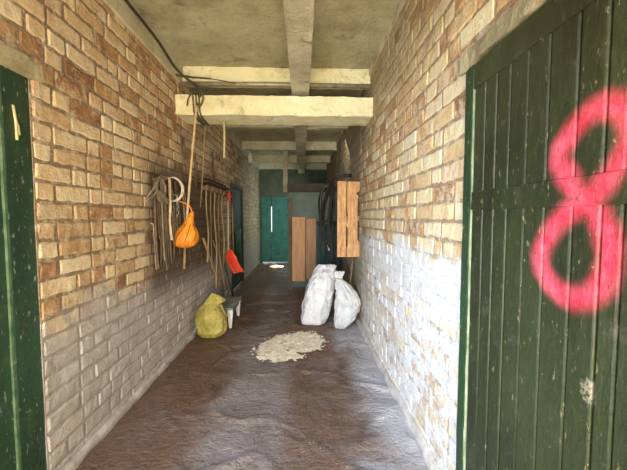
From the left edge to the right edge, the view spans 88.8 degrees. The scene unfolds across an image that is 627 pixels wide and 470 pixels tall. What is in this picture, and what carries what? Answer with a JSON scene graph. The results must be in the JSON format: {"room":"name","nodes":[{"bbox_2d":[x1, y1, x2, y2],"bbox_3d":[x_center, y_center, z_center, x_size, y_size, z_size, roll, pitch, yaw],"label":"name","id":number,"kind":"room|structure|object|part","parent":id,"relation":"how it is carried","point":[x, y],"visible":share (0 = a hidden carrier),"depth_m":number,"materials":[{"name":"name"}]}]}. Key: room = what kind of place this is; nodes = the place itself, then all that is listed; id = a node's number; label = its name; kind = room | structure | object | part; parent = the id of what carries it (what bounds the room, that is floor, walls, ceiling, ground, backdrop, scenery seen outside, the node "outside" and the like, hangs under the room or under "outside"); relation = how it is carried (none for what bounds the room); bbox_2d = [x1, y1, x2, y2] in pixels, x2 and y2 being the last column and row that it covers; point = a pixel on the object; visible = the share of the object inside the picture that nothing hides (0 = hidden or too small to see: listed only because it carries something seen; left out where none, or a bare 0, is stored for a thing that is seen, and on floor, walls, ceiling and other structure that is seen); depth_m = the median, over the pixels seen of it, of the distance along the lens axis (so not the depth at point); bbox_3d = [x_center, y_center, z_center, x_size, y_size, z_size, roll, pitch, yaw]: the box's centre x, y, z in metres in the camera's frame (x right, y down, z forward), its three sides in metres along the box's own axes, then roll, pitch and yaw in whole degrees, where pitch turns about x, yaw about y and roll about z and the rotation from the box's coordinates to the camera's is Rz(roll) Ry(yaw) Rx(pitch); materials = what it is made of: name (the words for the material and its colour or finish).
{"room":"farm building","nodes":[
{"label":"farm building","id":0,"kind":"room"},
{"bbox_2d":[0,0,259,469],"bbox_3d":[-1.553,-0.309,4.109,0.252,3.056,11.155,0,3,-2],"label":"wall","id":1,"kind":"structure","parent":0,"point":[103,118],"depth_m":2.09,"materials":[{"name":"brick"}]},
{"bbox_2d":[0,43,43,82],"bbox_3d":[-1.337,-0.746,0.962,0.090,0.086,1.200,0,3,-2],"label":"lintel","id":2,"kind":"object","parent":1,"relation":"attached to","point":[10,59],"visible":0.86,"depth_m":1.44,"materials":[{"name":"paint"}]},
{"bbox_2d":[0,65,46,469],"bbox_3d":[-1.361,0.314,1.052,0.077,2.055,1.042,0,3,-2],"label":"door","id":3,"kind":"structure","parent":1,"relation":"in","point":[22,425],"depth_m":1.46,"materials":[{"name":"green wood"}]},
{"bbox_2d":[59,292,231,469],"bbox_3d":[-1.406,1.160,3.723,0.052,0.086,4.200,0,3,-2],"label":"baseboard","id":4,"kind":"structure","parent":1,"relation":"attached to","point":[73,464],"depth_m":2.23,"materials":[{"name":"grey concrete"}]},
{"bbox_2d":[150,223,156,268],"bbox_3d":[-1.367,0.097,2.754,0.047,0.401,0.056,1,3,12],"label":"wooden rod","id":5,"kind":"object","parent":1,"relation":"hanging from","point":[150,223],"visible":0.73,"depth_m":2.74,"materials":[{"name":"wood"}]},
{"bbox_2d":[124,0,200,96],"bbox_3d":[-1.326,-1.530,2.681,0.215,0.342,1.144,1,3,9],"label":"cable","id":6,"kind":"object","parent":1,"relation":"attached to","point":[127,2],"visible":1,"depth_m":2.78,"materials":[{"name":"black rubber"}]},
{"bbox_2d":[147,173,182,189],"bbox_3d":[-1.358,-0.494,3.004,0.106,0.083,0.679,0,3,-2],"label":"board","id":7,"kind":"object","parent":1,"relation":"attached to","point":[150,176],"visible":0.53,"depth_m":2.76,"materials":[{"name":"wood"}]},
{"bbox_2d":[144,175,168,203],"bbox_3d":[-1.280,-0.384,2.655,0.064,0.252,0.374,0,3,1],"label":"strap","id":8,"kind":"object","parent":7,"relation":"hanging from","point":[158,192],"visible":1,"depth_m":2.67,"materials":[{"name":"brown leather"}]},
{"bbox_2d":[153,177,162,269],"bbox_3d":[-1.349,-0.097,2.760,0.043,0.790,0.125,0,3,-2],"label":"strap","id":9,"kind":"object","parent":7,"relation":"hanging from","point":[159,257],"visible":0.8,"depth_m":2.73,"materials":[{"name":"brown leather"}]},
{"bbox_2d":[156,186,161,238],"bbox_3d":[-1.351,-0.227,2.783,0.036,0.531,0.077,0,3,-2],"label":"strap","id":10,"kind":"object","parent":7,"relation":"hanging from","point":[158,224],"visible":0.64,"depth_m":2.76,"materials":[{"name":"brown leather"}]},
{"bbox_2d":[160,183,167,261],"bbox_3d":[-1.341,-0.129,2.856,0.038,0.735,0.088,0,3,-2],"label":"strap","id":11,"kind":"object","parent":7,"relation":"hanging from","point":[161,186],"visible":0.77,"depth_m":2.84,"materials":[{"name":"brown leather"}]},
{"bbox_2d":[163,181,168,270],"bbox_3d":[-1.342,-0.086,2.898,0.042,0.827,0.081,0,3,-2],"label":"strap","id":12,"kind":"object","parent":7,"relation":"hanging from","point":[165,214],"visible":0.59,"depth_m":2.88,"materials":[{"name":"brown leather"}]},
{"bbox_2d":[168,178,172,239],"bbox_3d":[-1.296,-0.232,2.895,0.030,0.560,0.052,-1,3,-17],"label":"strap","id":13,"kind":"object","parent":7,"relation":"hanging from","point":[169,179],"visible":1,"depth_m":2.88,"materials":[{"name":"beige leather"}]},
{"bbox_2d":[167,180,174,263],"bbox_3d":[-1.334,-0.115,2.986,0.040,0.778,0.112,0,3,-2],"label":"strap","id":14,"kind":"object","parent":7,"relation":"hanging from","point":[172,258],"visible":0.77,"depth_m":2.97,"materials":[{"name":"brown leather"}]},
{"bbox_2d":[171,181,175,246],"bbox_3d":[-1.335,-0.191,3.031,0.036,0.631,0.057,0,3,-2],"label":"strap","id":15,"kind":"object","parent":7,"relation":"hanging from","point":[173,218],"visible":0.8,"depth_m":3.02,"materials":[{"name":"brown leather"}]},
{"bbox_2d":[164,176,183,201],"bbox_3d":[-1.299,-0.423,2.956,0.197,0.234,0.066,-2,4,-30],"label":"hoop","id":16,"kind":"object","parent":7,"relation":"hanging from","point":[177,179],"visible":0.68,"depth_m":2.98,"materials":[{"name":"wood"}]},
{"bbox_2d":[174,182,180,229],"bbox_3d":[-1.327,-0.225,3.116,0.038,0.574,0.100,0,3,-2],"label":"strap","id":17,"kind":"object","parent":7,"relation":"hanging from","point":[175,184],"visible":0.55,"depth_m":3.08,"materials":[{"name":"brown leather"}]},
{"bbox_2d":[177,183,181,253],"bbox_3d":[-1.327,-0.161,3.149,0.038,0.703,0.076,0,3,-2],"label":"strap","id":18,"kind":"object","parent":7,"relation":"hanging from","point":[180,249],"visible":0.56,"depth_m":3.14,"materials":[{"name":"brown leather"}]},
{"bbox_2d":[182,184,186,220],"bbox_3d":[-1.320,-0.310,3.263,0.037,0.420,0.078,0,3,-2],"label":"strap","id":19,"kind":"object","parent":7,"relation":"hanging from","point":[184,194],"visible":0.48,"depth_m":3.25,"materials":[{"name":"leather"}]},
{"bbox_2d":[173,194,178,214],"bbox_3d":[-1.350,-0.281,3.078,0.105,0.239,0.030,0,3,-2],"label":"chain","id":20,"kind":"object","parent":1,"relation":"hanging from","point":[173,194],"visible":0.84,"depth_m":3.08,"materials":[{"name":"metal"}]},
{"bbox_2d":[103,0,259,169],"bbox_3d":[-1.440,-1.729,4.035,0.074,0.216,11.150,0,3,-2],"label":"trim","id":21,"kind":"structure","parent":1,"relation":"attached to","point":[120,8],"depth_m":2.71,"materials":[{"name":"paint"}]},
{"bbox_2d":[180,136,185,159],"bbox_3d":[-1.393,-0.923,3.407,0.054,0.240,0.066,0,3,-2],"label":"bar","id":22,"kind":"object","parent":1,"relation":"attached to","point":[182,137],"visible":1,"depth_m":3.40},
{"bbox_2d":[183,248,185,268],"bbox_3d":[-1.390,0.226,3.422,0.047,0.275,0.055,-1,3,-16],"label":"wooden rod","id":23,"kind":"object","parent":1,"relation":"hanging from","point":[184,249],"visible":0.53,"depth_m":3.42,"materials":[{"name":"brown wood"}]},
{"bbox_2d":[172,199,198,247],"bbox_3d":[-1.266,-0.115,3.127,0.284,0.483,0.210,0,3,-2],"label":"gourd","id":24,"kind":"object","parent":1,"relation":"hanging from","point":[187,234],"visible":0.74,"depth_m":3.08,"materials":[{"name":"plant"}]},
{"bbox_2d":[175,74,235,83],"bbox_3d":[-1.118,-1.572,3.214,0.672,0.093,0.034,0,3,-2],"label":"stick","id":25,"kind":"object","parent":1,"relation":"attached to","point":[176,75],"visible":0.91,"depth_m":3.21,"materials":[{"name":"brown wood"}]},
{"bbox_2d":[195,180,229,195],"bbox_3d":[-1.393,-0.662,4.643,0.154,0.104,1.592,0,3,-2],"label":"tool rack","id":26,"kind":"object","parent":1,"relation":"attached to","point":[197,183],"visible":0.47,"depth_m":3.98,"materials":[{"name":"brown wood"}]},
{"bbox_2d":[201,178,211,261],"bbox_3d":[-1.376,-0.186,4.135,0.115,1.074,0.139,0,3,-2],"label":"broom","id":27,"kind":"object","parent":26,"relation":"hanging from","point":[206,187],"visible":0.8,"depth_m":4.12,"materials":[{"name":"brown wood"}]},
{"bbox_3d":[-1.375,-0.126,4.141,0.032,0.955,0.049,1,3,21],"label":"handle","id":28,"kind":"part","parent":27,"relation":"part of","materials":[{"name":"brown wood"}]},
{"bbox_2d":[207,180,215,269],"bbox_3d":[-1.369,-0.129,4.300,0.113,1.205,0.140,0,3,-2],"label":"broom","id":29,"kind":"object","parent":26,"relation":"hanging from","point":[213,188],"visible":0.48,"depth_m":4.29,"materials":[{"name":"brown wood"}]},
{"bbox_3d":[-1.375,-0.070,4.300,0.035,1.086,0.051,0,3,-2],"label":"handle","id":30,"kind":"part","parent":29,"relation":"part of","materials":[{"name":"brown wood"}]},
{"bbox_2d":[210,151,214,180],"bbox_3d":[-1.433,-0.907,4.544,0.054,0.526,0.144,0,3,-2],"label":"bar","id":31,"kind":"object","parent":26,"relation":"on","point":[210,151],"visible":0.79,"depth_m":4.51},
{"bbox_2d":[198,180,229,189],"bbox_3d":[-1.368,-0.694,4.492,0.116,0.025,1.194,0,3,-2],"label":"shelf","id":32,"kind":"object","parent":26,"relation":"attached to","point":[199,181],"depth_m":4.12,"materials":[{"name":"brown wood"}]},
{"bbox_2d":[212,182,219,287],"bbox_3d":[-1.389,0.005,4.549,0.111,1.501,0.136,0,3,-2],"label":"broom","id":33,"kind":"object","parent":26,"relation":"hanging from","point":[217,187],"visible":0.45,"depth_m":4.53,"materials":[{"name":"brown wood"}]},
{"bbox_3d":[-1.389,0.065,4.540,0.033,1.382,0.058,1,3,15],"label":"handle","id":34,"kind":"part","parent":33,"relation":"part of","materials":[{"name":"brown wood"}]},
{"bbox_2d":[216,183,222,275],"bbox_3d":[-1.385,-0.074,4.718,0.115,1.363,0.141,0,3,-2],"label":"broom","id":35,"kind":"object","parent":26,"relation":"hanging from","point":[220,188],"visible":0.55,"depth_m":4.69,"materials":[{"name":"brown wood"}]},
{"bbox_3d":[-1.389,-0.014,4.708,0.035,1.244,0.069,0,3,-2],"label":"handle","id":36,"kind":"part","parent":35,"relation":"part of","materials":[{"name":"brown wood"}]},
{"bbox_2d":[220,185,225,267],"bbox_3d":[-1.406,-0.127,4.971,0.115,1.286,0.140,0,3,-2],"label":"broom","id":37,"kind":"object","parent":26,"relation":"hanging from","point":[224,190],"visible":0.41,"depth_m":4.96,"materials":[{"name":"brown wood"}]},
{"bbox_3d":[-1.406,-0.067,4.962,0.029,1.168,0.083,1,3,14],"label":"handle","id":38,"kind":"part","parent":37,"relation":"part of","materials":[{"name":"brown wood"}]},
{"bbox_2d":[226,191,243,273],"bbox_3d":[-1.311,-0.048,5.137,0.341,1.311,0.181,1,4,24],"label":"shovel","id":39,"kind":"object","parent":26,"relation":"hanging from","point":[231,258],"visible":0.99,"depth_m":5.16,"materials":[{"name":"plastic"}]},
{"bbox_3d":[-1.263,0.422,5.141,0.235,0.373,0.181,1,4,24],"label":"blade","id":40,"kind":"part","parent":39,"relation":"part of","materials":[{"name":"red plastic"}]},
{"bbox_2d":[231,191,233,251],"bbox_3d":[-1.428,-0.138,5.673,0.039,1.265,0.178,0,3,-2],"label":"pitchfork","id":41,"kind":"object","parent":1,"relation":"hanging from","point":[232,198],"visible":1,"depth_m":5.66,"materials":[{"name":"brown wood"}]},
{"bbox_2d":[230,182,243,292],"bbox_3d":[-1.544,0.031,6.386,0.090,2.020,1.150,0,3,-2],"label":"door","id":42,"kind":"structure","parent":1,"relation":"in","point":[237,278],"depth_m":6.49,"materials":[{"name":"green paint"}]},
{"bbox_2d":[235,221,240,262],"bbox_3d":[-1.463,0.135,6.217,0.109,0.800,0.380,0,3,-2],"label":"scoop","id":43,"kind":"object","parent":42,"relation":"hanging from","point":[238,236],"visible":0.98,"depth_m":6.13,"materials":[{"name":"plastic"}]},
{"bbox_2d":[247,153,251,162],"bbox_3d":[-1.509,-1.817,7.529,0.130,0.230,0.100,0,3,-2],"label":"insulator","id":44,"kind":"object","parent":1,"relation":"attached to","point":[249,157],"visible":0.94,"depth_m":7.49,"materials":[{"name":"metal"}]},
{"bbox_2d":[175,95,372,125],"bbox_3d":[-0.400,-1.340,3.469,2.195,0.212,0.356,0,3,-2],"label":"concrete beam","id":45,"kind":"structure","parent":1,"relation":"attached to","point":[234,110],"depth_m":3.31,"materials":[{"name":"beige concrete"}]},
{"bbox_2d":[186,106,197,217],"bbox_3d":[-1.210,-0.693,3.187,0.046,1.208,0.174,2,4,26],"label":"pole","id":46,"kind":"object","parent":45,"relation":"hanging from","point":[196,107],"visible":0.93,"depth_m":3.17,"materials":[{"name":"wood"}]},
{"bbox_2d":[186,91,209,125],"bbox_3d":[-1.201,-1.347,3.424,0.179,0.266,0.424,0,3,-2],"label":"rope lashing","id":47,"kind":"object","parent":45,"relation":"attached to","point":[200,120],"visible":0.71,"depth_m":3.25,"materials":[{"name":"fabric"}]},
{"bbox_2d":[200,123,205,206],"bbox_3d":[-1.267,-0.799,3.674,0.020,0.950,0.247,-2,4,-37],"label":"twine","id":48,"kind":"object","parent":45,"relation":"hanging from","point":[205,123],"visible":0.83,"depth_m":3.67,"materials":[{"name":"brown fabric"}]},
{"bbox_2d":[223,121,225,157],"bbox_3d":[-0.982,-1.058,3.513,0.033,0.422,0.024,0,3,-2],"label":"stick","id":49,"kind":"object","parent":45,"relation":"hanging from","point":[224,134],"visible":0.79,"depth_m":3.51,"materials":[{"name":"wood"}]},
{"bbox_2d":[179,81,370,88],"bbox_3d":[-0.398,-1.596,3.401,2.075,0.053,0.053,0,3,-2],"label":"conduit pipe","id":50,"kind":"object","parent":1,"relation":"attached to","point":[183,83],"visible":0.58,"depth_m":3.38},
{"bbox_2d":[76,262,426,469],"bbox_3d":[-0.433,1.136,4.533,2.275,0.052,11.750,0,3,-2],"label":"floor","id":51,"kind":"structure","parent":0,"point":[216,405],"depth_m":2.37,"materials":[{"name":"concrete"}]},
{"bbox_2d":[194,293,226,337],"bbox_3d":[-1.210,0.934,3.760,0.377,0.513,0.348,0,3,-2],"label":"sack","id":52,"kind":"object","parent":51,"relation":"on","point":[211,317],"visible":1,"depth_m":3.66,"materials":[{"name":"yellow fabric"}]},
{"bbox_2d":[202,237,223,296],"bbox_3d":[-1.388,0.578,4.559,0.026,1.149,0.929,0,3,2],"label":"leaning pole","id":53,"kind":"object","parent":51,"relation":"on","point":[203,239],"visible":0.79,"depth_m":4.47,"materials":[{"name":"brown wood"}]},
{"bbox_2d":[212,240,229,294],"bbox_3d":[-1.401,0.586,4.938,0.022,1.088,0.773,0,3,3],"label":"leaning pole","id":54,"kind":"object","parent":51,"relation":"on","point":[212,240],"visible":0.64,"depth_m":4.72,"materials":[{"name":"brown wood"}]},
{"bbox_2d":[217,239,229,296],"bbox_3d":[-1.306,0.556,4.687,0.270,1.142,0.170,0,3,-2],"label":"spade","id":55,"kind":"object","parent":51,"relation":"on","point":[226,291],"visible":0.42,"depth_m":4.68,"materials":[{"name":"brown wood"}]},
{"bbox_3d":[-1.358,0.412,4.687,0.169,0.855,0.028,0,3,6],"label":"handle","id":56,"kind":"part","parent":55,"relation":"part of","materials":[{"name":"brown wood"}]},
{"bbox_2d":[224,262,233,296],"bbox_3d":[-1.394,0.767,5.286,0.027,0.683,0.252,2,4,27],"label":"leaning pole","id":57,"kind":"object","parent":51,"relation":"on","point":[224,262],"visible":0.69,"depth_m":5.26,"materials":[{"name":"brown wood"}]},
{"bbox_2d":[221,297,241,327],"bbox_3d":[-1.152,1.029,4.291,0.273,0.264,0.593,0,3,-2],"label":"footstool","id":58,"kind":"object","parent":51,"relation":"on","point":[230,304],"visible":0.58,"depth_m":4.22,"materials":[{"name":"white paint"}]},
{"bbox_3d":[-1.048,1.057,4.041,0.072,0.235,0.072,0,3,-2],"label":"leg","id":59,"kind":"part","parent":58,"relation":"part of","materials":[{"name":"white paint"}]},
{"bbox_3d":[-1.066,1.030,4.530,0.072,0.235,0.072,0,3,-2],"label":"leg","id":60,"kind":"part","parent":58,"relation":"part of","materials":[{"name":"white paint"}]},
{"bbox_2d":[250,331,328,362],"bbox_3d":[-0.245,1.193,3.474,0.920,0.016,0.700,-3,4,-42],"label":"sawdust spill","id":61,"kind":"object","parent":51,"relation":"on","point":[274,349],"visible":1,"depth_m":3.43,"materials":[{"name":"beige wood"}]},
{"bbox_2d":[287,183,339,289],"bbox_3d":[0.003,0.038,6.152,1.003,2.039,0.090,0,3,-2],"label":"wall","id":62,"kind":"structure","parent":51,"relation":"on","point":[302,201],"depth_m":6.10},
{"bbox_3d":[-0.446,0.169,6.142,0.104,1.778,0.073,0,3,-2],"label":"post","id":63,"kind":"part","parent":62,"relation":"part of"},
{"bbox_2d":[292,217,304,280],"bbox_3d":[-0.281,0.270,6.093,0.256,1.228,0.054,0,3,-2],"label":"board","id":64,"kind":"object","parent":62,"relation":"attached to","point":[298,223],"visible":1,"depth_m":6.07,"materials":[{"name":"brown wood"}]},
{"bbox_2d":[306,218,315,278],"bbox_3d":[-0.047,0.265,6.107,0.195,1.164,0.038,0,3,-2],"label":"board","id":65,"kind":"object","parent":62,"relation":"attached to","point":[310,222],"visible":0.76,"depth_m":6.09,"materials":[{"name":"brown wood"}]},
{"bbox_2d":[300,264,336,324],"bbox_3d":[0.069,0.776,4.231,0.484,0.776,0.376,0,3,-2],"label":"sack","id":66,"kind":"object","parent":51,"relation":"on","point":[316,305],"visible":0.94,"depth_m":4.11,"materials":[{"name":"white fabric"}]},
{"bbox_2d":[334,271,360,328],"bbox_3d":[0.421,0.813,4.045,0.342,0.723,0.312,0,3,-2],"label":"sack","id":67,"kind":"object","parent":51,"relation":"on","point":[347,303],"visible":1,"depth_m":3.95,"materials":[{"name":"white fabric"}]},
{"bbox_2d":[349,257,353,284],"bbox_3d":[0.510,0.642,4.439,0.028,0.986,0.229,3,4,40],"label":"wooden stick","id":68,"kind":"object","parent":51,"relation":"on","point":[352,257],"visible":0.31,"depth_m":4.45,"materials":[{"name":"brown wood"}]},
{"bbox_2d":[131,0,400,155],"bbox_3d":[-0.427,-1.915,4.212,2.635,0.150,11.450,0,3,-2],"label":"ceiling","id":69,"kind":"structure","parent":0,"point":[347,34],"depth_m":2.84,"materials":[{"name":"concrete"}]},
{"bbox_2d":[183,66,369,89],"bbox_3d":[-0.401,-1.711,3.492,2.195,0.187,0.122,0,3,-2],"label":"joist","id":70,"kind":"object","parent":69,"relation":"attached to","point":[231,74],"visible":0.62,"depth_m":3.44,"materials":[{"name":"concrete"}]},
{"bbox_2d":[222,124,347,129],"bbox_3d":[-0.461,-1.805,5.149,2.195,0.189,0.122,0,3,-2],"label":"joist","id":71,"kind":"object","parent":69,"relation":"attached to","point":[247,126],"visible":0.32,"depth_m":5.11,"materials":[{"name":"grey concrete"}]},
{"bbox_2d":[283,151,287,191],"bbox_3d":[-0.661,-1.520,7.548,0.105,1.012,0.080,0,3,-2],"label":"post","id":72,"kind":"object","parent":69,"relation":"hanging from","point":[285,153],"visible":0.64,"depth_m":7.51,"materials":[{"name":"beige concrete"}]},
{"bbox_2d":[242,141,336,150],"bbox_3d":[-0.521,-1.900,6.835,2.195,0.187,0.122,0,3,-2],"label":"joist","id":73,"kind":"object","parent":69,"relation":"attached to","point":[246,145],"visible":0.89,"depth_m":6.78,"materials":[{"name":"grey concrete"}]},
{"bbox_2d":[253,155,329,162],"bbox_3d":[-0.577,-1.986,8.372,2.195,0.188,0.121,0,3,-2],"label":"joist","id":74,"kind":"object","parent":69,"relation":"attached to","point":[256,158],"visible":0.77,"depth_m":8.32,"materials":[{"name":"grey concrete"}]},
{"bbox_2d":[259,163,326,169],"bbox_3d":[-0.619,-2.053,9.559,2.195,0.188,0.123,0,3,-2],"label":"joist","id":75,"kind":"object","parent":69,"relation":"attached to","point":[291,166],"visible":0.72,"depth_m":9.51,"materials":[{"name":"grey concrete"}]},
{"bbox_2d":[284,0,314,172],"bbox_3d":[-0.163,-1.675,4.034,0.197,0.319,10.950,0,3,-2],"label":"ridge beam","id":76,"kind":"structure","parent":69,"relation":"attached to","point":[299,14],"depth_m":2.50,"materials":[{"name":"beige concrete"}]},
{"bbox_2d":[259,169,326,262],"bbox_3d":[-0.625,-0.652,9.813,2.435,3.000,0.200,0,3,-2],"label":"wall","id":77,"kind":"structure","parent":0,"point":[270,180],"depth_m":9.65,"materials":[{"name":"paint"}]},
{"bbox_2d":[262,197,287,261],"bbox_3d":[-1.108,-0.163,9.755,0.913,1.970,0.075,0,3,-2],"label":"door","id":78,"kind":"structure","parent":77,"relation":"in","point":[274,243],"depth_m":9.74,"materials":[{"name":"teal paint"}]},
{"bbox_2d":[326,0,516,469],"bbox_3d":[0.709,-0.314,4.190,0.252,3.056,11.155,0,3,-2],"label":"wall","id":79,"kind":"structure","parent":0,"point":[407,162],"depth_m":2.04,"materials":[{"name":"brick"}]},
{"bbox_2d":[316,221,338,291],"bbox_3d":[0.296,0.396,5.653,0.515,1.274,0.114,0,3,-2],"label":"tarpaulin","id":80,"kind":"object","parent":79,"relation":"hanging from","point":[323,257],"visible":0.43,"depth_m":5.63,"materials":[{"name":"black plastic"}]},
{"bbox_2d":[318,185,336,224],"bbox_3d":[0.324,-0.466,4.886,0.512,0.622,0.084,0,3,-2],"label":"horse collar","id":81,"kind":"object","parent":79,"relation":"hanging from","point":[324,188],"visible":0.54,"depth_m":4.85,"materials":[{"name":"black leather"}]},
{"bbox_2d":[323,182,346,228],"bbox_3d":[0.357,-0.444,4.829,0.440,0.714,0.026,0,3,-2],"label":"leather strap","id":82,"kind":"object","parent":79,"relation":"hanging from","point":[324,227],"visible":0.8,"depth_m":4.82,"materials":[{"name":"black leather"}]},
{"bbox_2d":[319,176,351,250],"bbox_3d":[0.331,-0.320,4.767,0.496,1.116,0.060,0,3,-2],"label":"leather strap","id":83,"kind":"object","parent":79,"relation":"hanging from","point":[325,245],"visible":1,"depth_m":4.74,"materials":[{"name":"black leather"}]},
{"bbox_2d":[328,174,351,261],"bbox_3d":[0.395,-0.249,4.801,0.367,1.330,0.033,0,3,-2],"label":"leather strap","id":84,"kind":"object","parent":79,"relation":"hanging from","point":[332,185],"visible":0.91,"depth_m":4.79,"materials":[{"name":"leather"}]},
{"bbox_2d":[337,181,359,256],"bbox_3d":[0.451,-0.221,4.166,0.293,1.009,0.114,0,3,-2],"label":"crate","id":85,"kind":"object","parent":79,"relation":"attached to","point":[347,193],"visible":1,"depth_m":4.12,"materials":[{"name":"brown wood"}]},
{"bbox_2d":[326,0,405,164],"bbox_3d":[0.613,-1.799,4.105,0.083,0.090,11.150,0,3,-2],"label":"trim","id":86,"kind":"structure","parent":79,"relation":"attached to","point":[395,17],"depth_m":2.81,"materials":[{"name":"paint"}]},
{"bbox_2d":[354,316,440,469],"bbox_3d":[0.521,1.051,5.665,0.067,0.086,8.300,0,3,-2],"label":"baseboard","id":87,"kind":"structure","parent":79,"relation":"attached to","point":[430,461],"depth_m":2.25,"materials":[{"name":"white paint"}]},
{"bbox_2d":[457,0,547,76],"bbox_3d":[0.721,-0.730,0.889,0.099,0.090,1.165,0,3,-2],"label":"lintel","id":88,"kind":"object","parent":79,"relation":"attached to","point":[520,10],"visible":0.58,"depth_m":1.17,"materials":[{"name":"paint"}]},
{"bbox_2d":[456,0,626,469],"bbox_3d":[0.739,0.323,0.975,0.107,2.045,0.999,0,3,-2],"label":"door","id":89,"kind":"structure","parent":79,"relation":"in","point":[542,365],"depth_m":0.94,"materials":[{"name":"green paint"}]},
{"bbox_3d":[0.724,0.297,1.443,0.104,2.045,0.060,0,3,-2],"label":"post","id":90,"kind":"part","parent":89,"relation":"part of","materials":[{"name":"green paint"}]},
{"bbox_3d":[0.698,-0.635,0.882,0.022,0.102,0.925,0,3,-2],"label":"rail","id":91,"kind":"part","parent":89,"relation":"part of","materials":[{"name":"green paint"}]},
{"bbox_3d":[0.698,-0.120,0.910,0.022,0.080,0.923,0,3,-2],"label":"rail","id":92,"kind":"part","parent":89,"relation":"part of","materials":[{"name":"green paint"}]}
]}

